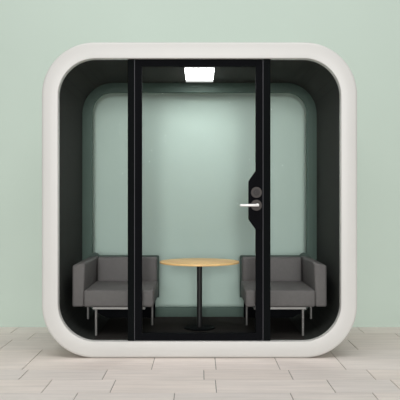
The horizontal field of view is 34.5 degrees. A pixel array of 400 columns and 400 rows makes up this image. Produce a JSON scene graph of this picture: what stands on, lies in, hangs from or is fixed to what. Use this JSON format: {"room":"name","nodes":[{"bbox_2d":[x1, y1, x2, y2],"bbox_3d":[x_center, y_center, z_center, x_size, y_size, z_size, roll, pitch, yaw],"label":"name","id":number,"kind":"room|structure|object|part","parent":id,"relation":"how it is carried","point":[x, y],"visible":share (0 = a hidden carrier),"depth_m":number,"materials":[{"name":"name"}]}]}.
{"room":"office","nodes":[
{"label":"office","id":0,"kind":"room"},
{"bbox_2d":[0,0,399,326],"bbox_3d":[0.000,-0.718,5.669,12.000,3.750,0.120,0,0,0],"label":"wall","id":1,"kind":"structure","parent":0,"point":[198,149],"depth_m":5.61,"materials":[{"name":"green paint"}]},
{"bbox_2d":[0,327,399,399],"bbox_3d":[-0.022,1.132,1.994,12.161,0.050,7.229,0,0,0],"label":"floor","id":2,"kind":"structure","parent":0,"point":[365,365],"depth_m":4.06,"materials":[{"name":"beige wood"}]},
{"bbox_2d":[42,42,356,357],"bbox_3d":[0.000,0.000,4.984,2.211,2.211,1.071,0,0,0],"label":"pod","id":3,"kind":"object","parent":2,"relation":"on","point":[84,73],"visible":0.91,"depth_m":4.52,"materials":[{"name":"white paint"}]},
{"bbox_2d":[72,252,158,335],"bbox_3d":[-0.626,0.707,4.978,0.590,0.550,0.664,0,0,0],"label":"lounge chair","id":4,"kind":"object","parent":3,"relation":"on","point":[99,282],"visible":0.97,"depth_m":4.96,"materials":[{"name":"grey fabric"}]},
{"bbox_3d":[-0.874,0.614,4.969,0.094,0.318,0.622,0,0,0],"label":"armrest","id":5,"kind":"part","parent":4,"relation":"part of","materials":[{"name":"grey fabric"}]},
{"bbox_3d":[-0.749,0.887,4.670,0.019,0.191,0.019,0,0,0],"label":"leg","id":6,"kind":"part","parent":4,"relation":"part of","materials":[{"name":"metal"}]},
{"bbox_3d":[-0.624,0.783,4.867,0.526,0.018,0.410,0,0,0],"label":"frame","id":7,"kind":"part","parent":4,"relation":"part of","materials":[{"name":"metal"}]},
{"bbox_3d":[-0.584,0.712,4.924,0.505,0.123,0.558,0,0,0],"label":"seat","id":8,"kind":"part","parent":4,"relation":"part of","materials":[{"name":"grey fabric"}]},
{"bbox_3d":[-0.626,0.616,5.294,0.589,0.368,0.032,0,0,0],"label":"panel","id":9,"kind":"part","parent":4,"relation":"part of","materials":[{"name":"grey fabric"}]},
{"bbox_3d":[-0.585,0.613,5.234,0.483,0.302,0.083,0,0,0],"label":"backrest","id":10,"kind":"part","parent":4,"relation":"part of","materials":[{"name":"grey fabric"}]},
{"bbox_3d":[-0.371,0.887,5.062,0.019,0.191,0.019,0,0,0],"label":"leg","id":11,"kind":"part","parent":4,"relation":"part of","materials":[{"name":"metal"}]},
{"bbox_3d":[-0.005,0.000,4.542,0.898,1.971,0.040,0,0,0],"label":"door","id":12,"kind":"part","parent":3,"relation":"part of","materials":[{"name":"clear glass"}]},
{"bbox_2d":[160,258,238,330],"bbox_3d":[0.000,0.726,4.950,0.612,0.512,0.526,0,0,0],"label":"pedestal table","id":13,"kind":"object","parent":3,"relation":"on","point":[199,263],"visible":1,"depth_m":4.93,"materials":[{"name":"brown wood"}]},
{"bbox_3d":[0.000,0.978,4.950,0.240,0.008,0.240,0,0,0],"label":"plate","id":14,"kind":"part","parent":13,"relation":"part of","materials":[{"name":"black metal"}]},
{"bbox_3d":[0.000,0.000,5.454,2.034,2.034,0.034,0,0,0],"label":"frame","id":15,"kind":"part","parent":3,"relation":"part of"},
{"bbox_2d":[184,67,214,81],"bbox_3d":[0.000,-0.985,5.060,0.226,0.016,0.562,0,0,0],"label":"ceiling light","id":16,"kind":"object","parent":3,"relation":"attached to","point":[191,74],"depth_m":4.99,"materials":[{"name":"white plastic"}]},
{"bbox_3d":[0.347,0.035,4.477,0.132,0.021,0.056,0,0,0],"label":"lever handle","id":17,"kind":"part","parent":3,"relation":"part of","materials":[{"name":"silver metal"}]},
{"bbox_3d":[0.393,0.000,4.539,0.096,0.423,0.054,0,0,0],"label":"handle plate","id":18,"kind":"part","parent":3,"relation":"part of","materials":[{"name":"black metal"}]},
{"bbox_2d":[240,252,326,335],"bbox_3d":[0.626,0.707,4.978,0.590,0.550,0.664,0,0,0],"label":"lounge chair","id":19,"kind":"object","parent":3,"relation":"on","point":[297,282],"visible":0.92,"depth_m":4.96,"materials":[{"name":"grey fabric"}]},
{"bbox_3d":[0.371,0.887,5.062,0.019,0.191,0.019,0,0,0],"label":"leg","id":20,"kind":"part","parent":19,"relation":"part of","materials":[{"name":"metal"}]},
{"bbox_3d":[0.585,0.613,5.234,0.483,0.302,0.083,0,0,0],"label":"backrest","id":21,"kind":"part","parent":19,"relation":"part of","materials":[{"name":"grey fabric"}]},
{"bbox_3d":[0.626,0.616,5.294,0.589,0.368,0.032,0,0,0],"label":"panel","id":22,"kind":"part","parent":19,"relation":"part of","materials":[{"name":"grey fabric"}]},
{"bbox_3d":[0.584,0.712,4.924,0.505,0.123,0.558,0,0,0],"label":"seat","id":23,"kind":"part","parent":19,"relation":"part of","materials":[{"name":"grey fabric"}]},
{"bbox_3d":[0.624,0.783,4.867,0.526,0.018,0.410,0,0,0],"label":"frame","id":24,"kind":"part","parent":19,"relation":"part of","materials":[{"name":"metal"}]},
{"bbox_3d":[0.749,0.887,4.670,0.019,0.191,0.019,0,0,0],"label":"leg","id":25,"kind":"part","parent":19,"relation":"part of","materials":[{"name":"metal"}]},
{"bbox_3d":[0.874,0.614,4.969,0.094,0.318,0.622,0,0,0],"label":"armrest","id":26,"kind":"part","parent":19,"relation":"part of","materials":[{"name":"grey fabric"}]}
]}

